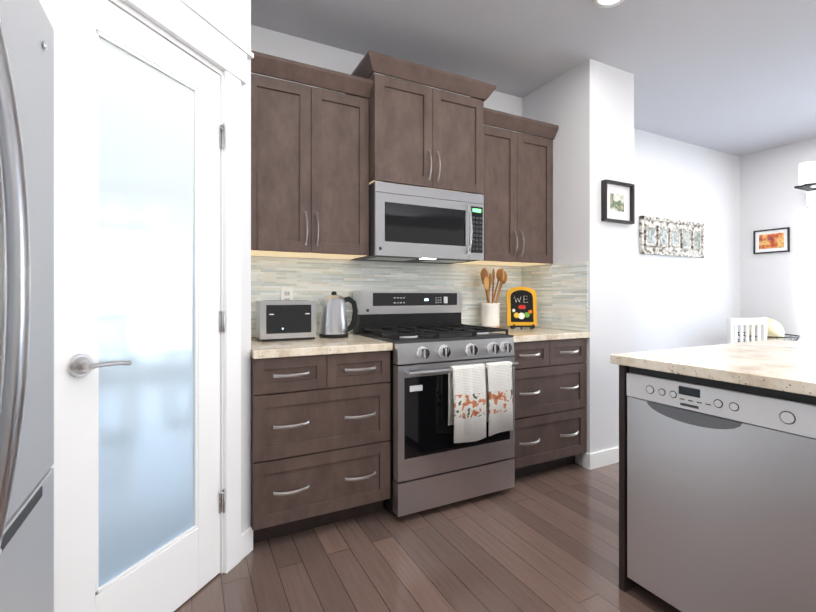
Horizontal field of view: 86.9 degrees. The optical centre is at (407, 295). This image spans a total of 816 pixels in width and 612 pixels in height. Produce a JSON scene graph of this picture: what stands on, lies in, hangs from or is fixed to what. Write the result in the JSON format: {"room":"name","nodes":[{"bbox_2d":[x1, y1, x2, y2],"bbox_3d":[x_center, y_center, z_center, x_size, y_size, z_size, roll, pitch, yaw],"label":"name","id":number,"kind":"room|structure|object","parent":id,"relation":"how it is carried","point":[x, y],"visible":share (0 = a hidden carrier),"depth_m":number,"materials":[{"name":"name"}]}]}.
{"room":"kitchen","nodes":[
{"label":"kitchen","id":0,"kind":"room"},
{"bbox_2d":[119,0,250,533],"bbox_3d":[-0.922,-0.210,1.498,0.100,2.740,1.020,0,0,18],"label":"wall","id":1,"kind":"structure","parent":0,"point":[232,18],"depth_m":1.93,"materials":[{"name":"white paint"}]},
{"bbox_2d":[55,0,225,611],"bbox_3d":[-0.862,0.120,1.499,0.096,2.065,0.668,0,0,18],"label":"pantry door","id":2,"kind":"structure","parent":1,"relation":"in","point":[139,324],"depth_m":1.43,"materials":[{"name":"white"}]},
{"bbox_2d":[39,0,253,611],"bbox_3d":[-0.906,0.037,1.493,0.132,2.249,1.020,0,0,18],"label":"door frame","id":3,"kind":"structure","parent":1,"relation":"attached to","point":[190,24],"depth_m":1.80,"materials":[{"name":"white wood"}]},
{"bbox_2d":[174,462,680,611],"bbox_3d":[2.362,1.189,0.374,7.100,0.060,7.200,0,0,-27],"label":"floor","id":4,"kind":"structure","parent":0,"point":[545,541],"depth_m":1.88,"materials":[{"name":"brown wood"}]},
{"bbox_2d":[0,0,53,611],"bbox_3d":[-0.910,0.267,0.435,0.794,1.785,0.910,0,0,-27],"label":"fridge","id":5,"kind":"object","parent":4,"relation":"on","point":[26,305],"visible":1,"depth_m":0.82,"materials":[{"name":"grey metal"}]},
{"bbox_2d":[251,351,389,542],"bbox_3d":[-0.525,0.723,2.342,0.679,0.874,0.664,0,0,-27],"label":"base cabinet","id":6,"kind":"object","parent":4,"relation":"on","point":[320,439],"visible":0.98,"depth_m":2.07,"materials":[{"name":"brown wood"}]},
{"bbox_2d":[251,333,392,358],"bbox_3d":[-0.528,0.265,2.348,0.680,0.038,0.649,0,0,-27],"label":"countertop","id":7,"kind":"structure","parent":6,"relation":"on","point":[350,343],"depth_m":2.12,"materials":[{"name":"stone"}]},
{"bbox_2d":[256,300,315,341],"bbox_3d":[-0.676,0.137,2.388,0.295,0.215,0.159,0,0,-27],"label":"toaster","id":8,"kind":"object","parent":7,"relation":"on","point":[281,320],"visible":1,"depth_m":2.32,"materials":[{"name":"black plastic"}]},
{"bbox_2d":[318,291,357,337],"bbox_3d":[-0.410,0.111,2.535,0.244,0.267,0.168,0,0,-27],"label":"kettle","id":9,"kind":"object","parent":7,"relation":"on","point":[333,324],"visible":1,"depth_m":2.47,"materials":[{"name":"silver metal"}]},
{"bbox_2d":[353,291,518,516],"bbox_3d":[0.156,0.566,2.600,0.756,1.188,0.759,0,0,-27],"label":"range","id":10,"kind":"object","parent":4,"relation":"on","point":[452,409],"visible":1,"depth_m":2.31,"materials":[{"name":"silver metal"}]},
{"bbox_2d":[513,338,586,477],"bbox_3d":[0.765,0.723,3.002,0.679,0.874,0.664,0,0,-27],"label":"base cabinet","id":11,"kind":"object","parent":4,"relation":"on","point":[550,404],"visible":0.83,"depth_m":2.75,"materials":[{"name":"brown wood"}]},
{"bbox_2d":[494,327,589,342],"bbox_3d":[0.761,0.265,3.007,0.680,0.038,0.649,0,0,-27],"label":"countertop","id":12,"kind":"structure","parent":11,"relation":"on","point":[525,334],"depth_m":2.79,"materials":[{"name":"stone"}]},
{"bbox_2d":[480,268,506,327],"bbox_3d":[0.619,0.024,3.109,0.232,0.442,0.220,0,0,-27],"label":"utensil crock","id":13,"kind":"object","parent":12,"relation":"on","point":[490,314],"visible":0.9,"depth_m":3.09,"materials":[{"name":"white ceramic"}]},
{"bbox_2d":[506,287,536,328],"bbox_3d":[0.832,0.090,3.148,0.215,0.307,0.090,0,-6,1],"label":"chalkboard sign","id":14,"kind":"object","parent":12,"relation":"on","point":[521,307],"visible":0.98,"depth_m":3.15,"materials":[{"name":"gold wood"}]},
{"bbox_2d":[619,365,638,591],"bbox_3d":[1.756,0.716,0.952,0.956,0.888,2.180,0,0,-27],"label":"kitchen island","id":15,"kind":"object","parent":4,"relation":"on","point":[626,583],"visible":0.15,"depth_m":1.69,"materials":[{"name":"brown wood"}]},
{"bbox_2d":[610,339,815,395],"bbox_3d":[1.877,0.253,1.014,1.280,0.037,2.220,0,0,-27],"label":"island countertop","id":16,"kind":"structure","parent":15,"relation":"on","point":[783,365],"depth_m":1.52,"materials":[{"name":"stone"}]},
{"bbox_2d":[627,367,815,611],"bbox_3d":[1.246,0.717,1.544,0.602,0.886,0.592,0,0,-27],"label":"dishwasher","id":17,"kind":"object","parent":4,"relation":"on","point":[721,496],"visible":0.96,"depth_m":1.38,"materials":[{"name":"silver metal"}]},
{"bbox_2d":[727,318,766,343],"bbox_3d":[3.017,0.680,3.587,0.400,0.960,0.430,0,0,-12],"label":"chair","id":18,"kind":"object","parent":4,"relation":"on","point":[732,328],"visible":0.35,"depth_m":3.77,"materials":[{"name":"white"}]},
{"bbox_2d":[738,317,799,341],"bbox_3d":[3.587,0.689,4.348,0.600,0.943,0.600,0,0,-27],"label":"side table","id":19,"kind":"object","parent":4,"relation":"on","point":[775,329],"visible":0.17,"depth_m":4.24,"materials":[{"name":"brown"}]},
{"bbox_2d":[251,25,739,351],"bbox_3d":[0.779,-0.210,3.469,7.100,2.740,0.150,0,0,-27],"label":"wall","id":20,"kind":"structure","parent":0,"point":[681,302],"depth_m":4.38,"materials":[{"name":"white paint"}]},
{"bbox_2d":[251,50,372,259],"bbox_3d":[-0.589,-0.728,2.468,0.680,0.995,0.380,0,0,-27],"label":"upper cabinet","id":21,"kind":"object","parent":20,"relation":"attached to","point":[309,171],"visible":0.85,"depth_m":2.34,"materials":[{"name":"brown wood"}]},
{"bbox_2d":[251,256,587,336],"bbox_3d":[0.114,0.010,2.683,2.128,0.469,0.638,0,0,-27],"label":"backsplash","id":22,"kind":"structure","parent":20,"relation":"attached to","point":[561,290],"depth_m":2.95,"materials":[{"name":"tile"}]},
{"bbox_2d":[281,287,292,299],"bbox_3d":[-0.728,0.010,2.595,0.072,0.116,0.008,0,0,-27],"label":"electrical outlet","id":23,"kind":"object","parent":22,"relation":"attached to","point":[286,293],"visible":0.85,"depth_m":2.59,"materials":[{"name":"white plastic"}]},
{"bbox_2d":[490,291,496,302],"bbox_3d":[0.652,0.025,3.300,0.072,0.116,0.008,0,0,-27],"label":"electrical outlet","id":24,"kind":"object","parent":22,"relation":"attached to","point":[491,297],"visible":0.19,"depth_m":3.29,"materials":[{"name":"white plastic"}]},
{"bbox_2d":[345,50,495,194],"bbox_3d":[0.072,-0.998,2.765,0.874,0.693,0.453,0,0,-27],"label":"upper cabinet","id":25,"kind":"object","parent":20,"relation":"attached to","point":[423,135],"visible":0.92,"depth_m":2.58,"materials":[{"name":"brown wood"}]},
{"bbox_2d":[351,181,483,263],"bbox_3d":[0.071,-0.435,2.766,0.756,0.423,0.448,0,0,-27],"label":"over-the-range microwave","id":26,"kind":"object","parent":25,"relation":"attached to","point":[411,224],"visible":0.98,"depth_m":2.59,"materials":[{"name":"grey metal"}]},
{"bbox_2d":[455,107,558,265],"bbox_3d":[0.700,-0.727,3.127,0.680,0.995,0.380,0,0,-27],"label":"upper cabinet","id":27,"kind":"object","parent":20,"relation":"attached to","point":[518,199],"visible":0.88,"depth_m":3.01,"materials":[{"name":"brown wood"}]},
{"bbox_2d":[639,216,703,257],"bbox_3d":[2.666,-0.574,4.327,1.022,0.362,0.036,0,0,-27],"label":"picture frame","id":28,"kind":"object","parent":20,"relation":"attached to","point":[665,237],"visible":1,"depth_m":4.29,"materials":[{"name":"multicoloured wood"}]},
{"bbox_2d":[251,0,815,156],"bbox_3d":[2.362,-1.611,0.375,7.100,0.060,7.200,0,0,-27],"label":"ceiling","id":29,"kind":"structure","parent":0,"point":[735,77],"depth_m":2.74,"materials":[{"name":"grey paint"}]},
{"bbox_2d":[594,0,624,7],"bbox_3d":[1.074,-1.576,2.278,0.170,0.007,0.170,0,0,-27],"label":"recessed light","id":30,"kind":"object","parent":29,"relation":"in","point":[605,3],"visible":1,"depth_m":2.33,"materials":[{"name":"white"}]},
{"bbox_2d":[794,161,815,190],"bbox_3d":[3.244,-1.187,2.713,0.214,0.784,1.236,0,0,-27],"label":"chandelier","id":31,"kind":"object","parent":29,"relation":"hanging from","point":[807,175],"visible":1,"depth_m":3.19,"materials":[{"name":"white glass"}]},
{"bbox_2d":[522,59,633,464],"bbox_3d":[1.267,-0.210,3.268,0.454,2.740,0.650,0,0,-27],"label":"wall","id":32,"kind":"structure","parent":0,"point":[587,107],"depth_m":2.97,"materials":[{"name":"white paint"}]},
{"bbox_2d":[582,446,618,469],"bbox_3d":[1.270,1.108,3.262,0.488,0.105,0.664,0,0,-27],"label":"baseboard","id":33,"kind":"structure","parent":32,"relation":"attached to","point":[598,459],"depth_m":2.91,"materials":[{"name":"white wood"}]},
{"bbox_2d":[601,179,634,223],"bbox_3d":[1.452,-0.640,2.977,0.300,0.277,0.035,0,0,-27],"label":"picture frame","id":34,"kind":"object","parent":32,"relation":"attached to","point":[617,201],"visible":1,"depth_m":2.98,"materials":[{"name":"black"}]},
{"bbox_2d":[740,138,815,341],"bbox_3d":[4.637,-0.210,3.447,0.150,2.740,3.400,0,0,-27],"label":"wall","id":35,"kind":"structure","parent":0,"point":[774,286],"depth_m":4.61,"materials":[{"name":"white paint"}]},
{"bbox_2d":[753,227,789,253],"bbox_3d":[3.922,-0.584,4.654,0.020,0.257,0.320,0,0,-27],"label":"framed picture","id":36,"kind":"object","parent":35,"relation":"attached to","point":[776,240],"visible":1,"depth_m":4.65,"materials":[{"name":"black"}]},
{"bbox_2d":[804,190,815,342],"bbox_3d":[4.492,0.048,3.530,0.036,2.225,1.940,0,0,-27],"label":"door frame","id":37,"kind":"structure","parent":35,"relation":"attached to","point":[811,200],"depth_m":4.34,"materials":[{"name":"white wood"}]}
]}

